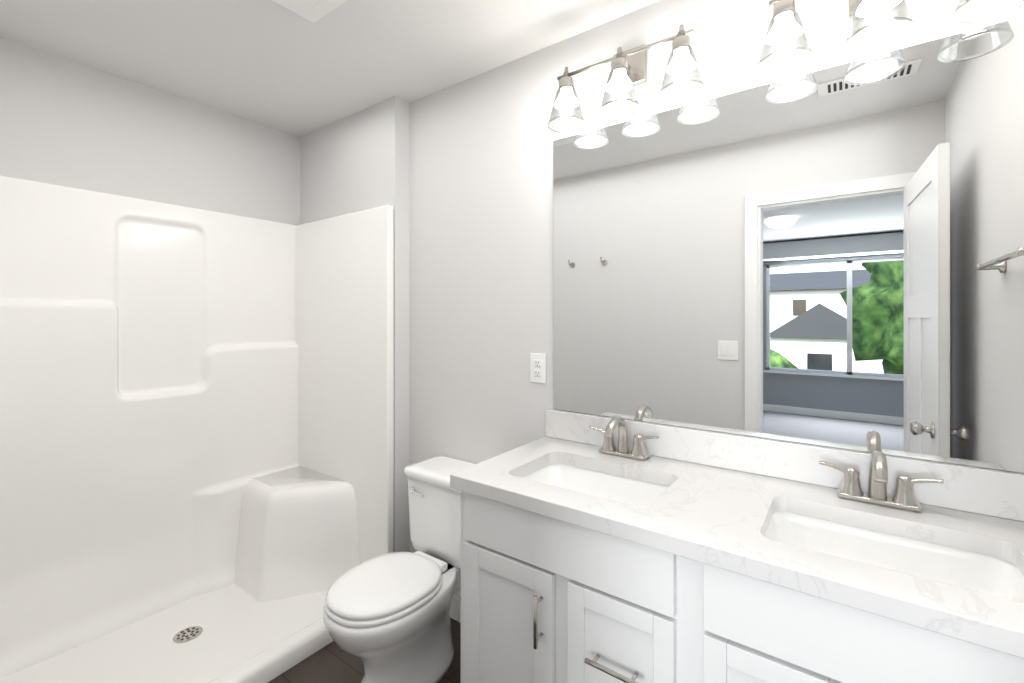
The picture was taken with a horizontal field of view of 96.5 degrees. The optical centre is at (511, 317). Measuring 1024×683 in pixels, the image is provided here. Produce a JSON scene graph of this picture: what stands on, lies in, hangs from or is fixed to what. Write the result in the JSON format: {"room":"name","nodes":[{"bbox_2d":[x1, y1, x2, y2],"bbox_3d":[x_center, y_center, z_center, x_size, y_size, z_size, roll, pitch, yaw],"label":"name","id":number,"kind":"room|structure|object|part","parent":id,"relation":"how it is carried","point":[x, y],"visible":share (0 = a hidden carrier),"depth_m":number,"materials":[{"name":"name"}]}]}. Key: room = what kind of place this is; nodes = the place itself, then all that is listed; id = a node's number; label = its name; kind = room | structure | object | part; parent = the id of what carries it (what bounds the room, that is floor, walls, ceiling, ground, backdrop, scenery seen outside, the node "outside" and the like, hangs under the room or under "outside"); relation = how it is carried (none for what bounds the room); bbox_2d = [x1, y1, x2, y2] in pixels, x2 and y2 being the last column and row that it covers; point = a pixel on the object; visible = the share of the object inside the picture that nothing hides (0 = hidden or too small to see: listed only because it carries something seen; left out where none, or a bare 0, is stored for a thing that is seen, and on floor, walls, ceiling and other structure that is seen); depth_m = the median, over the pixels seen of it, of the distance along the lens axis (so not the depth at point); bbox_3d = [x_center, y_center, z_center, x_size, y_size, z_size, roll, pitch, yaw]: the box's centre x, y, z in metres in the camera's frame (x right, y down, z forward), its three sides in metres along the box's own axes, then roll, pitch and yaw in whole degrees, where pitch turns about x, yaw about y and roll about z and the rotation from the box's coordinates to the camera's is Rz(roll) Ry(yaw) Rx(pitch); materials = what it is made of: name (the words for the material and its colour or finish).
{"room":"bathroom","nodes":[
{"label":"bathroom","id":0,"kind":"room"},
{"bbox_2d":[0,37,299,224],"bbox_3d":[-1.728,0.150,2.139,0.110,2.440,1.650,0,0,36],"label":"wall","id":1,"kind":"structure","parent":0,"point":[67,122],"depth_m":2.07,"materials":[{"name":"white paint"}]},
{"bbox_2d":[0,0,659,136],"bbox_3d":[-0.437,-1.120,1.270,3.220,0.100,1.760,0,0,36],"label":"ceiling","id":2,"kind":"structure","parent":0,"point":[272,64],"depth_m":1.78,"materials":[{"name":"white paint"}]},
{"bbox_2d":[273,0,346,22],"bbox_3d":[-0.680,-1.060,1.446,0.280,0.018,0.280,0,0,36],"label":"exhaust fan","id":3,"kind":"object","parent":2,"relation":"attached to","point":[313,11],"visible":1,"depth_m":1.55,"materials":[{"name":"white plastic"}]},
{"bbox_2d":[300,96,408,551],"bbox_3d":[-0.881,0.150,2.488,0.850,2.440,0.090,0,0,36],"label":"wall","id":4,"kind":"structure","parent":0,"point":[356,162],"depth_m":2.27,"materials":[{"name":"white paint"}]},
{"bbox_2d":[268,617,460,682],"bbox_3d":[-0.421,1.420,1.292,3.220,0.100,1.705,0,0,36],"label":"floor","id":5,"kind":"structure","parent":0,"point":[332,662],"depth_m":1.79,"materials":[{"name":"tile"}]},
{"bbox_2d":[0,175,393,682],"bbox_3d":[-1.333,0.414,1.865,0.847,1.909,1.446,0,0,36],"label":"shower","id":6,"kind":"object","parent":5,"relation":"on","point":[196,445],"visible":0.94,"depth_m":2.11,"materials":[{"name":"white plastic"}]},
{"bbox_3d":[-1.106,1.094,2.323,0.651,0.492,0.382,0,0,36],"label":"seat","id":7,"kind":"part","parent":6,"relation":"part of","materials":[{"name":"white plastic"}]},
{"bbox_2d":[323,455,476,682],"bbox_3d":[-0.378,1.002,1.751,0.396,0.736,0.688,0,0,36],"label":"toilet","id":8,"kind":"object","parent":5,"relation":"on","point":[386,618],"visible":0.94,"depth_m":1.65,"materials":[{"name":"white ceramic"}]},
{"bbox_3d":[-0.456,0.975,1.644,0.352,0.021,0.416,0,0,36],"label":"seat","id":9,"kind":"part","parent":8,"relation":"part of","materials":[{"name":"white plastic"}]},
{"bbox_3d":[-0.422,1.177,1.691,0.354,0.385,0.540,0,0,36],"label":"bowl","id":10,"kind":"part","parent":8,"relation":"part of","materials":[{"name":"white ceramic"}]},
{"bbox_3d":[-0.419,0.725,1.924,0.026,0.026,0.013,0,0,36],"label":"lever","id":11,"kind":"part","parent":8,"relation":"part of","materials":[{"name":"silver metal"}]},
{"bbox_3d":[-0.393,0.729,1.897,0.076,0.018,0.010,0,0,36],"label":"lever","id":12,"kind":"part","parent":8,"relation":"part of","materials":[{"name":"silver metal"}]},
{"bbox_3d":[-0.246,0.656,1.932,0.396,0.044,0.239,0,0,36],"label":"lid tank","id":13,"kind":"part","parent":8,"relation":"part of","materials":[{"name":"white ceramic"}]},
{"bbox_3d":[-0.244,0.835,1.935,0.380,0.314,0.212,0,0,36],"label":"tank","id":14,"kind":"part","parent":8,"relation":"part of","materials":[{"name":"white ceramic"}]},
{"bbox_2d":[450,485,1023,682],"bbox_3d":[0.520,0.936,1.170,1.330,0.868,0.572,0,0,36],"label":"bathroom vanity","id":15,"kind":"object","parent":5,"relation":"on","point":[603,549],"depth_m":1.01,"materials":[{"name":"white paint"}]},
{"bbox_3d":[-0.015,0.952,1.259,0.300,0.587,0.018,0,0,36],"label":"door","id":16,"kind":"part","parent":15,"relation":"part of","materials":[{"name":"white paint"}]},
{"bbox_3d":[0.059,0.770,1.157,0.011,0.130,0.011,0,0,36],"label":"pull door handle","id":17,"kind":"part","parent":15,"relation":"part of","materials":[{"name":"silver metal"}]},
{"bbox_3d":[0.069,0.723,1.170,0.009,0.009,0.031,0,0,36],"label":"pull door handle post","id":18,"kind":"part","parent":15,"relation":"part of","materials":[{"name":"silver metal"}]},
{"bbox_3d":[0.069,0.817,1.170,0.009,0.009,0.031,0,0,36],"label":"pull door handle post","id":19,"kind":"part","parent":15,"relation":"part of","materials":[{"name":"silver metal"}]},
{"bbox_3d":[0.196,0.805,1.077,0.009,0.009,0.031,0,0,36],"label":"pull handle post","id":20,"kind":"part","parent":15,"relation":"part of","materials":[{"name":"silver metal"}]},
{"bbox_3d":[0.225,0.805,1.036,0.130,0.011,0.011,0,0,36],"label":"pull handle","id":21,"kind":"part","parent":15,"relation":"part of","materials":[{"name":"silver metal"}]},
{"bbox_3d":[0.248,0.804,1.068,0.260,0.292,0.018,0,0,36],"label":"drawer","id":22,"kind":"part","parent":15,"relation":"part of","materials":[{"name":"white paint"}]},
{"bbox_3d":[0.272,0.805,1.022,0.009,0.009,0.031,0,0,36],"label":"pull handle post","id":23,"kind":"part","parent":15,"relation":"part of","materials":[{"name":"silver metal"}]},
{"bbox_2d":[450,437,1023,648],"bbox_3d":[0.520,0.482,1.181,1.342,0.040,0.553,0,0,36],"label":"countertop","id":24,"kind":"structure","parent":15,"relation":"on","point":[728,516],"depth_m":1.05,"materials":[{"name":"white stone"}]},
{"bbox_2d":[530,461,661,500],"bbox_3d":[0.236,0.559,1.349,0.438,0.138,0.298,0,0,36],"label":"sink","id":25,"kind":"object","parent":24,"relation":"in","point":[600,480],"depth_m":1.49,"materials":[{"name":"white ceramic"}]},
{"bbox_2d":[586,416,661,464],"bbox_3d":[0.344,0.392,1.498,0.244,0.140,0.161,0,0,36],"label":"faucet","id":26,"kind":"object","parent":24,"relation":"on","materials":[{"name":"silver metal"}]},
{"bbox_2d":[818,451,945,520],"bbox_3d":[0.886,0.392,1.104,0.244,0.140,0.161,0,0,36],"label":"faucet","id":27,"kind":"object","parent":24,"relation":"on","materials":[{"name":"silver metal"}]},
{"bbox_2d":[774,509,1023,596],"bbox_3d":[0.778,0.559,0.955,0.438,0.138,0.298,0,0,36],"label":"sink","id":28,"kind":"object","parent":24,"relation":"in","point":[980,566],"depth_m":1.04,"materials":[{"name":"white ceramic"}]},
{"bbox_3d":[0.507,0.804,0.880,0.260,0.292,0.018,0,0,36],"label":"drawer","id":29,"kind":"part","parent":15,"relation":"part of","materials":[{"name":"white paint"}]},
{"bbox_2d":[450,595,460,622],"bbox_3d":[-0.199,1.320,2.023,0.800,0.100,0.040,0,0,36],"label":"baseboard","id":30,"kind":"structure","parent":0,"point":[455,610],"depth_m":2.03,"materials":[{"name":"white paint"}]},
{"bbox_2d":[409,0,1023,597],"bbox_3d":[0.046,0.150,1.934,3.220,2.440,0.117,0,0,36],"label":"wall","id":31,"kind":"structure","parent":0,"point":[832,256],"depth_m":1.40,"materials":[{"name":"white paint"}]},
{"bbox_2d":[530,353,545,382],"bbox_3d":[0.103,0.200,1.823,0.072,0.116,0.008,0,0,36],"label":"outlet","id":32,"kind":"object","parent":31,"relation":"attached to","point":[537,368],"visible":1,"depth_m":1.82,"materials":[{"name":"white plastic"}]},
{"bbox_2d":[533,359,541,366],"bbox_3d":[0.102,0.180,1.821,0.034,0.028,0.003,0,0,36],"label":"socket","id":33,"kind":"object","parent":32,"relation":"attached to","point":[536,362],"depth_m":1.82,"materials":[{"name":"white plastic"}]},
{"bbox_2d":[533,369,541,376],"bbox_3d":[0.102,0.220,1.821,0.034,0.028,0.003,0,0,36],"label":"socket","id":34,"kind":"object","parent":32,"relation":"attached to","point":[536,372],"depth_m":1.82,"materials":[{"name":"white plastic"}]},
{"bbox_2d":[547,24,705,132],"bbox_3d":[0.367,-0.807,1.529,0.538,0.240,0.173,0,0,36],"label":"sconce","id":35,"kind":"object","parent":31,"relation":"attached to","point":[682,81],"visible":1,"depth_m":1.49,"materials":[{"name":"white glass"}]},
{"bbox_3d":[0.195,-0.753,1.632,0.138,0.132,0.138,0,0,36],"label":"lamp shade","id":36,"kind":"part","parent":35,"relation":"part of","materials":[{"name":"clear glass"}]},
{"bbox_3d":[0.356,-0.753,1.515,0.138,0.132,0.138,0,0,36],"label":"lamp shade","id":37,"kind":"part","parent":35,"relation":"part of","materials":[{"name":"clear glass"}]},
{"bbox_3d":[0.379,-0.865,1.546,0.016,0.016,0.077,0,0,36],"label":"arm","id":38,"kind":"part","parent":35,"relation":"part of"},
{"bbox_3d":[0.518,-0.753,1.397,0.138,0.132,0.138,0,0,36],"label":"lamp shade","id":39,"kind":"part","parent":35,"relation":"part of","materials":[{"name":"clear glass"}]},
{"bbox_2d":[755,0,1023,77],"bbox_3d":[0.909,-0.807,1.135,0.538,0.240,0.173,0,0,36],"label":"sconce","id":40,"kind":"object","parent":31,"relation":"attached to","point":[875,25],"visible":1,"depth_m":1.17,"materials":[{"name":"white glass"}]},
{"bbox_3d":[0.737,-0.753,1.238,0.138,0.132,0.138,0,0,36],"label":"lamp shade","id":41,"kind":"part","parent":40,"relation":"part of","materials":[{"name":"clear glass"}]},
{"bbox_3d":[0.898,-0.753,1.121,0.138,0.132,0.138,0,0,36],"label":"lamp shade","id":42,"kind":"part","parent":40,"relation":"part of","materials":[{"name":"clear glass"}]},
{"bbox_3d":[1.060,-0.753,1.003,0.138,0.132,0.138,0,0,36],"label":"lamp shade","id":43,"kind":"part","parent":40,"relation":"part of","materials":[{"name":"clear glass"}]},
{"bbox_2d":[545,409,1023,520],"bbox_3d":[0.677,0.409,1.396,1.342,0.105,0.020,0,0,36],"label":"backsplash","id":44,"kind":"structure","parent":0,"relation":"attached to","point":[997,493],"depth_m":1.30,"materials":[{"name":"white stone"}]}
]}

